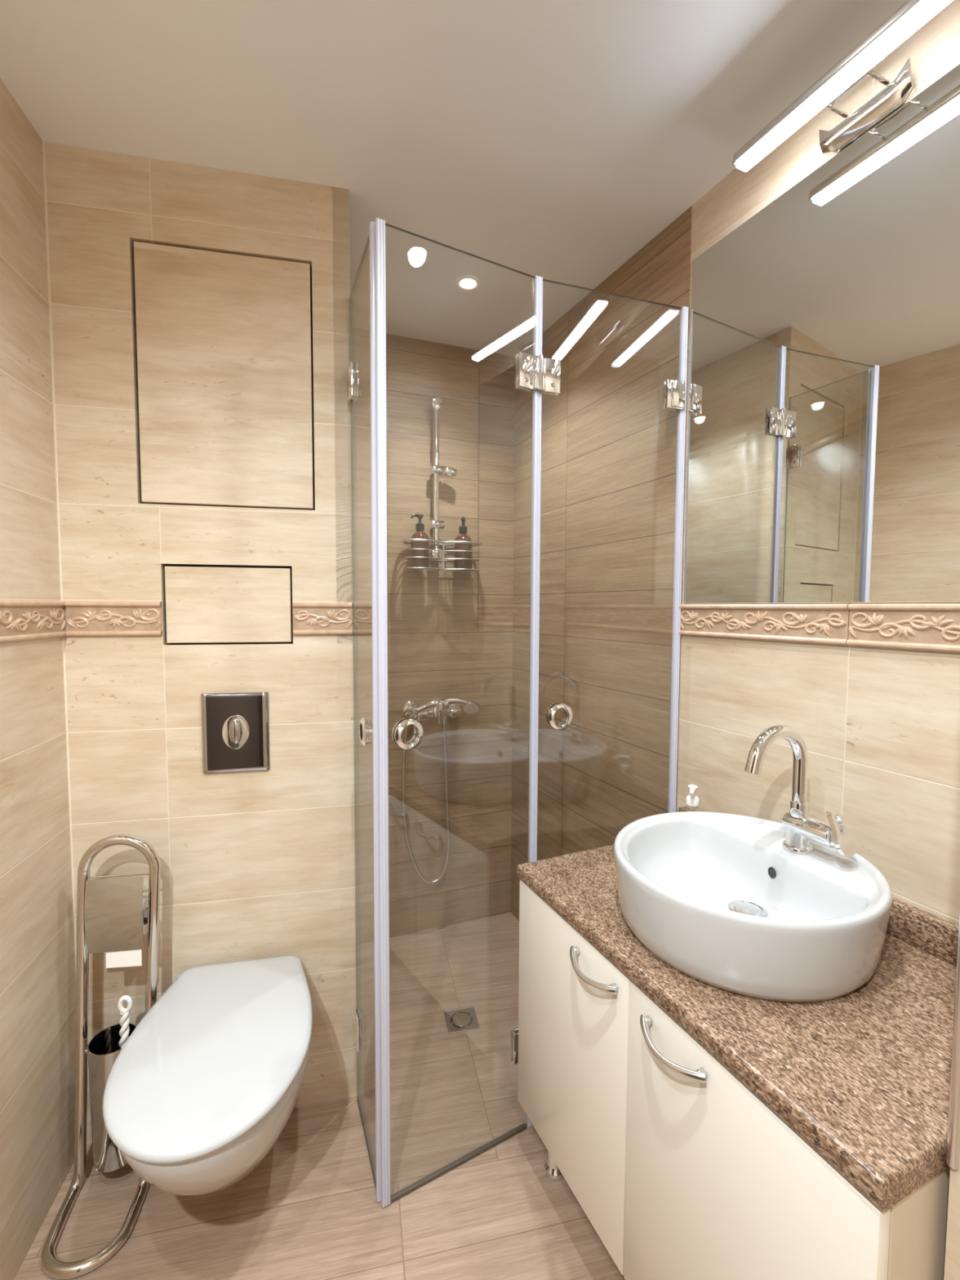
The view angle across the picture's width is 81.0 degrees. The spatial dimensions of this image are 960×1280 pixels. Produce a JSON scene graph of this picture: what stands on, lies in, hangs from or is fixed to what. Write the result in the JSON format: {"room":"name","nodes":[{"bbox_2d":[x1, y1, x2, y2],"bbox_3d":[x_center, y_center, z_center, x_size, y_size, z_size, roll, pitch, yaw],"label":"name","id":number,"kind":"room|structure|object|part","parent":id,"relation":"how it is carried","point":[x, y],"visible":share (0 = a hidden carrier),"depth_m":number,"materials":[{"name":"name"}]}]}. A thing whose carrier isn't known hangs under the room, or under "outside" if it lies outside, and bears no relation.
{"room":"bathroom","nodes":[
{"label":"bathroom","id":0,"kind":"room"},
{"bbox_2d":[0,78,75,1279],"bbox_3d":[-0.701,0.124,0.196,0.050,2.163,2.164,0,3,-12],"label":"wall","id":1,"kind":"structure","parent":0,"point":[37,962],"depth_m":1.08,"materials":[{"name":"tile"}]},
{"bbox_2d":[0,600,66,642],"bbox_3d":[-0.779,-0.015,0.693,0.011,0.075,1.044,0,3,-12],"label":"trim","id":2,"kind":"structure","parent":1,"relation":"attached to","point":[20,620],"depth_m":1.07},
{"bbox_2d":[43,141,357,1144],"bbox_3d":[-0.603,0.060,1.296,0.607,2.163,0.050,0,3,-12],"label":"wall","id":3,"kind":"structure","parent":0,"point":[251,866],"depth_m":1.26,"materials":[{"name":"tile"}]},
{"bbox_2d":[64,600,162,635],"bbox_3d":[-0.792,-0.046,1.219,0.186,0.075,0.011,0,3,-12],"label":"trim","id":4,"kind":"structure","parent":3,"relation":"attached to","point":[84,618],"depth_m":1.22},
{"bbox_2d":[102,954,312,1195],"bbox_3d":[-0.500,0.910,1.089,0.342,0.326,0.496,0,3,-12],"label":"toilet","id":5,"kind":"object","parent":3,"relation":"attached to","point":[206,1084],"visible":1,"depth_m":0.98,"materials":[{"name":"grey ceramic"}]},
{"bbox_3d":[-0.502,0.926,1.097,0.332,0.294,0.481,0,3,-12],"label":"bowl","id":6,"kind":"part","parent":5,"relation":"part of","materials":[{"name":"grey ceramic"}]},
{"bbox_3d":[-0.497,0.774,1.068,0.335,0.010,0.452,0,3,-12],"label":"seat","id":7,"kind":"part","parent":5,"relation":"part of","materials":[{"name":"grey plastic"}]},
{"bbox_2d":[133,241,313,509],"bbox_3d":[-0.562,-0.575,1.254,0.359,0.545,0.020,0,3,-12],"label":"access panel","id":8,"kind":"object","parent":3,"relation":"attached to","point":[224,343],"visible":1,"depth_m":1.24,"materials":[{"name":"stone"}]},
{"bbox_2d":[164,566,292,643],"bbox_3d":[-0.570,-0.080,1.282,0.264,0.170,0.020,0,3,-12],"label":"access panel","id":9,"kind":"object","parent":3,"relation":"attached to","point":[203,604],"visible":1,"depth_m":1.27,"materials":[{"name":"tile"}]},
{"bbox_2d":[200,691,269,773],"bbox_3d":[-0.557,0.211,1.278,0.143,0.181,0.024,0,3,-12],"label":"flush plate","id":10,"kind":"object","parent":3,"relation":"attached to","point":[235,725],"visible":1,"depth_m":1.28,"materials":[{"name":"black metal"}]},
{"bbox_2d":[292,602,352,635],"bbox_3d":[-0.366,-0.050,1.311,0.135,0.075,0.011,0,3,-12],"label":"trim","id":11,"kind":"structure","parent":3,"relation":"attached to","point":[308,618],"depth_m":1.31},
{"bbox_2d":[13,912,624,1279],"bbox_3d":[0.133,1.200,0.806,1.920,0.050,2.977,0,3,-12],"label":"floor","id":12,"kind":"structure","parent":0,"point":[310,1209],"depth_m":1.18,"materials":[{"name":"beige tile"}]},
{"bbox_2d":[40,834,160,1279],"bbox_3d":[-0.752,0.784,1.109,0.180,0.744,0.233,0,3,-12],"label":"toilet paper stand","id":13,"kind":"object","parent":12,"relation":"on","point":[109,911],"visible":0.87,"depth_m":1.16,"materials":[{"name":"silver metal"}]},
{"bbox_2d":[86,1022,137,1172],"bbox_3d":[-0.771,0.965,1.188,0.091,0.256,0.091,0,3,-12],"label":"cup","id":14,"kind":"object","parent":13,"relation":"on","point":[104,1048],"depth_m":1.15,"materials":[{"name":"silver metal"}]},
{"bbox_3d":[-0.755,0.571,1.163,0.109,0.153,0.020,0,3,-12],"label":"plate","id":15,"kind":"part","parent":13,"relation":"part of","materials":[{"name":"silver metal"}]},
{"bbox_2d":[117,995,133,1048],"bbox_3d":[-0.763,0.913,1.189,0.055,0.344,0.052,-2,4,-35],"label":"toilet brush","id":16,"kind":"object","parent":13,"relation":"in","point":[124,1022],"visible":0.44,"depth_m":1.17,"materials":[{"name":"white plastic"}]},
{"bbox_2d":[106,897,147,968],"bbox_3d":[-0.766,0.621,1.201,0.100,0.121,0.078,0,3,-12],"label":"toilet paper roll","id":17,"kind":"object","parent":13,"relation":"on","point":[126,957],"visible":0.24,"depth_m":1.17,"materials":[{"name":"white paper"}]},
{"bbox_3d":[-0.760,0.585,1.197,0.130,0.019,0.019,0,3,-6],"label":"roll rod","id":18,"kind":"part","parent":13,"relation":"part of","materials":[{"name":"silver metal"}]},
{"bbox_2d":[444,1006,479,1033],"bbox_3d":[-0.054,1.122,1.661,0.092,0.003,0.092,0,3,-12],"label":"floor drain","id":19,"kind":"object","parent":12,"relation":"on","point":[459,1020],"visible":1,"depth_m":1.66,"materials":[{"name":"silver metal"}]},
{"bbox_2d":[517,880,950,1279],"bbox_3d":[0.424,0.844,0.970,0.492,0.644,0.720,-1,4,-24],"label":"vanity cabinet","id":20,"kind":"object","parent":12,"relation":"on","point":[681,1171],"visible":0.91,"depth_m":0.79,"materials":[{"name":"beige wood"}]},
{"bbox_3d":[0.163,1.075,1.213,0.045,0.151,0.045,-1,4,-24],"label":"leg","id":21,"kind":"part","parent":20,"relation":"part of","materials":[{"name":"silver metal"}]},
{"bbox_3d":[0.164,0.763,1.048,0.018,0.491,0.352,-1,4,-24],"label":"door","id":22,"kind":"part","parent":20,"relation":"part of","materials":[{"name":"beige paint"}]},
{"bbox_3d":[0.180,0.553,0.937,0.034,0.016,0.127,-1,4,-24],"label":"handle","id":23,"kind":"part","parent":20,"relation":"part of","materials":[{"name":"silver metal"}]},
{"bbox_3d":[0.256,0.563,0.771,0.034,0.016,0.124,-1,4,-24],"label":"handle","id":24,"kind":"part","parent":20,"relation":"part of","materials":[{"name":"silver metal"}]},
{"bbox_2d":[516,806,959,1212],"bbox_3d":[0.441,0.476,0.956,0.465,0.088,0.728,-1,4,-24],"label":"countertop","id":25,"kind":"structure","parent":20,"relation":"on","point":[862,1076],"depth_m":0.72,"materials":[{"name":"stone"}]},
{"bbox_2d":[677,784,702,812],"bbox_3d":[0.475,0.397,1.258,0.068,0.147,0.068,-1,4,-24],"label":"soap dispenser","id":26,"kind":"object","parent":25,"relation":"on","point":[691,800],"visible":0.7,"depth_m":1.25,"materials":[{"name":"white plastic"}]},
{"bbox_2d":[613,811,892,1002],"bbox_3d":[0.440,0.426,0.953,0.417,0.126,0.415,-1,4,-24],"label":"washbasin","id":27,"kind":"object","parent":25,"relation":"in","point":[718,898],"visible":0.99,"depth_m":0.87,"materials":[{"name":"white ceramic"}]},
{"bbox_2d":[744,724,856,856],"bbox_3d":[0.529,0.260,0.936,0.155,0.227,0.117,-1,4,-24],"label":"tap","id":28,"kind":"object","parent":27,"relation":"on","point":[801,827],"visible":1,"depth_m":0.96,"materials":[{"name":"silver metal"}]},
{"bbox_3d":[0.511,0.216,0.964,0.140,0.142,0.024,-1,4,-24],"label":"spout","id":29,"kind":"part","parent":28,"relation":"part of","materials":[{"name":"silver metal"}]},
{"bbox_3d":[0.594,0.317,0.927,0.037,0.067,0.040,-1,4,-24],"label":"lever","id":30,"kind":"part","parent":28,"relation":"part of","materials":[{"name":"silver metal"}]},
{"bbox_3d":[0.313,0.783,0.720,0.018,0.491,0.364,-1,4,-24],"label":"door","id":31,"kind":"part","parent":20,"relation":"part of","materials":[{"name":"beige paint"}]},
{"bbox_2d":[332,186,356,1098],"bbox_3d":[-0.446,0.040,1.637,0.051,2.163,0.666,-1,4,-21],"label":"wall","id":32,"kind":"structure","parent":0,"point":[339,197],"depth_m":1.33,"materials":[{"name":"tile"}]},
{"bbox_2d":[347,221,381,1201],"bbox_3d":[-0.249,0.183,1.217,0.029,1.927,0.267,-1,4,-22],"label":"screen panel","id":33,"kind":"object","parent":32,"relation":"attached to","point":[368,728],"visible":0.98,"depth_m":1.14,"materials":[{"name":"clear glass"}]},
{"bbox_3d":[-0.238,0.193,1.189,0.029,0.060,0.060,-1,4,-22],"label":"ring handle","id":34,"kind":"part","parent":33,"relation":"part of","materials":[{"name":"silver metal"}]},
{"bbox_2d":[352,327,515,944],"bbox_3d":[-0.180,0.014,2.092,0.880,2.163,0.050,-1,4,-21],"label":"wall","id":35,"kind":"structure","parent":0,"point":[450,633],"depth_m":2.08,"materials":[{"name":"beige tile"}]},
{"bbox_2d":[401,701,461,724],"bbox_3d":[-0.157,0.260,2.021,0.227,0.088,0.124,-1,4,-21],"label":"shower mixer","id":36,"kind":"object","parent":35,"relation":"attached to","point":[443,710],"visible":0.9,"depth_m":2.00,"materials":[{"name":"silver metal"}]},
{"bbox_2d":[401,709,450,884],"bbox_3d":[-0.188,0.571,2.019,0.184,0.660,0.055,-1,4,-21],"label":"shower hose","id":37,"kind":"object","parent":36,"relation":"hanging from","point":[424,878],"visible":0.96,"depth_m":2.04,"materials":[{"name":"silver metal"}]},
{"bbox_3d":[-0.141,0.256,1.974,0.019,0.076,0.026,-1,4,-21],"label":"lever","id":38,"kind":"part","parent":36,"relation":"part of","materials":[{"name":"silver metal"}]},
{"bbox_2d":[416,697,479,713],"bbox_3d":[-0.112,0.240,2.007,0.235,0.066,0.047,-1,4,-21],"label":"handset","id":39,"kind":"object","parent":36,"relation":"attached to","point":[469,707],"visible":0.92,"depth_m":2.01,"materials":[{"name":"silver metal"}]},
{"bbox_2d":[427,397,457,559],"bbox_3d":[-0.134,-0.569,2.010,0.097,0.563,0.067,-1,4,-21],"label":"shower rail","id":40,"kind":"object","parent":35,"relation":"attached to","point":[436,404],"visible":0.91,"depth_m":1.99,"materials":[{"name":"silver metal"}]},
{"bbox_2d":[400,537,482,571],"bbox_3d":[-0.136,-0.309,1.994,0.288,0.121,0.116,-1,4,-21],"label":"shower caddy","id":41,"kind":"object","parent":40,"relation":"attached to","point":[446,543],"visible":0.84,"depth_m":1.97,"materials":[{"name":"silver metal"}]},
{"bbox_2d":[410,513,429,568],"bbox_3d":[-0.211,-0.346,1.964,0.069,0.188,0.067,-1,4,-21],"label":"soap bottle","id":42,"kind":"object","parent":41,"relation":"in","point":[420,526],"visible":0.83,"depth_m":1.94,"materials":[{"name":"brown plastic"}]},
{"bbox_2d":[453,515,472,568],"bbox_3d":[-0.060,-0.349,2.025,0.067,0.188,0.067,-1,4,-21],"label":"soap bottle","id":43,"kind":"object","parent":41,"relation":"in","point":[458,563],"visible":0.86,"depth_m":2.00,"materials":[{"name":"brown"}]},
{"bbox_2d":[0,0,907,356],"bbox_3d":[0.142,-1.009,0.676,1.920,0.050,2.977,0,3,-12],"label":"ceiling","id":44,"kind":"structure","parent":0,"point":[554,140],"depth_m":1.05,"materials":[{"name":"white paint"}]},
{"bbox_2d":[456,275,479,290],"bbox_3d":[-0.035,-1.038,1.635,0.068,0.006,0.068,0,3,-12],"label":"recessed light","id":45,"kind":"object","parent":44,"relation":"in","point":[467,282],"visible":1,"depth_m":1.63,"materials":[{"name":"white plastic"}]},
{"bbox_2d":[511,0,959,925],"bbox_3d":[0.494,0.056,1.440,0.051,2.163,1.800,-1,4,-24],"label":"wall","id":46,"kind":"structure","parent":0,"point":[609,439],"depth_m":1.43,"materials":[{"name":"beige tile"}]},
{"bbox_2d":[530,276,688,1125],"bbox_3d":[0.305,0.179,1.328,0.386,1.927,0.030,-1,4,-18],"label":"door leaf","id":47,"kind":"structure","parent":46,"relation":"attached to","point":[674,391],"depth_m":1.33,"materials":[{"name":"clear glass"}]},
{"bbox_2d":[374,217,542,1207],"bbox_3d":[-0.034,0.186,1.177,0.371,1.927,0.032,-2,4,-30],"label":"door leaf","id":48,"kind":"structure","parent":47,"relation":"attached to","point":[529,367],"depth_m":1.11,"materials":[{"name":"clear glass"}]},
{"bbox_3d":[-0.143,0.186,1.116,0.060,0.060,0.029,-2,4,-30],"label":"ring handle","id":49,"kind":"part","parent":48,"relation":"part of","materials":[{"name":"silver metal"}]},
{"bbox_3d":[0.181,0.174,1.287,0.060,0.060,0.029,-1,4,-18],"label":"ring handle","id":50,"kind":"part","parent":47,"relation":"part of","materials":[{"name":"silver metal"}]},
{"bbox_3d":[0.301,0.176,1.327,0.367,1.917,0.006,-1,4,-18],"label":"glass","id":51,"kind":"part","parent":47,"relation":"part of","materials":[{"name":"grey"}]},
{"bbox_2d":[678,603,959,653],"bbox_3d":[0.646,-0.029,1.029,0.013,0.075,0.759,-1,4,-24],"label":"trim","id":52,"kind":"structure","parent":46,"relation":"attached to","point":[935,627],"depth_m":1.02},
{"bbox_2d":[684,63,959,604],"bbox_3d":[0.652,-0.467,1.000,0.006,0.802,0.746,-1,4,-24],"label":"mirror","id":53,"kind":"object","parent":46,"relation":"attached to","point":[824,449],"visible":1,"depth_m":1.01,"materials":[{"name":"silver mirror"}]},
{"bbox_2d":[732,0,953,172],"bbox_3d":[0.610,-0.890,0.919,0.132,0.050,0.363,-1,4,-24],"label":"lamp","id":54,"kind":"object","parent":46,"relation":"attached to","point":[912,15],"visible":1,"depth_m":0.91,"materials":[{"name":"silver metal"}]},
{"bbox_3d":[0.591,-0.908,0.954,0.102,0.004,0.006,-1,4,-24],"label":"arm","id":55,"kind":"part","parent":54,"relation":"part of","materials":[{"name":"silver metal"}]},
{"bbox_3d":[0.653,-0.892,0.954,0.024,0.050,0.146,-1,4,-24],"label":"mounting plate","id":56,"kind":"part","parent":54,"relation":"part of","materials":[{"name":"silver metal"}]},
{"bbox_3d":[0.618,-0.904,0.893,0.102,0.004,0.006,-1,4,-24],"label":"arm","id":57,"kind":"part","parent":54,"relation":"part of","materials":[{"name":"silver metal"}]},
{"bbox_2d":[943,1154,959,1279],"bbox_3d":[0.899,0.139,0.054,0.365,2.163,1.238,-1,4,-24],"label":"wall niche","id":58,"kind":"object","parent":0,"point":[952,1263],"depth_m":0.56,"materials":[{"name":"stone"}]},
{"bbox_2d":[946,915,959,1169],"bbox_3d":[0.479,-0.220,0.520,0.012,1.501,0.010,-1,4,-24],"label":"trim","id":59,"kind":"structure","parent":58,"relation":"attached to","point":[953,1150],"depth_m":0.56,"materials":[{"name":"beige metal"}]}
]}

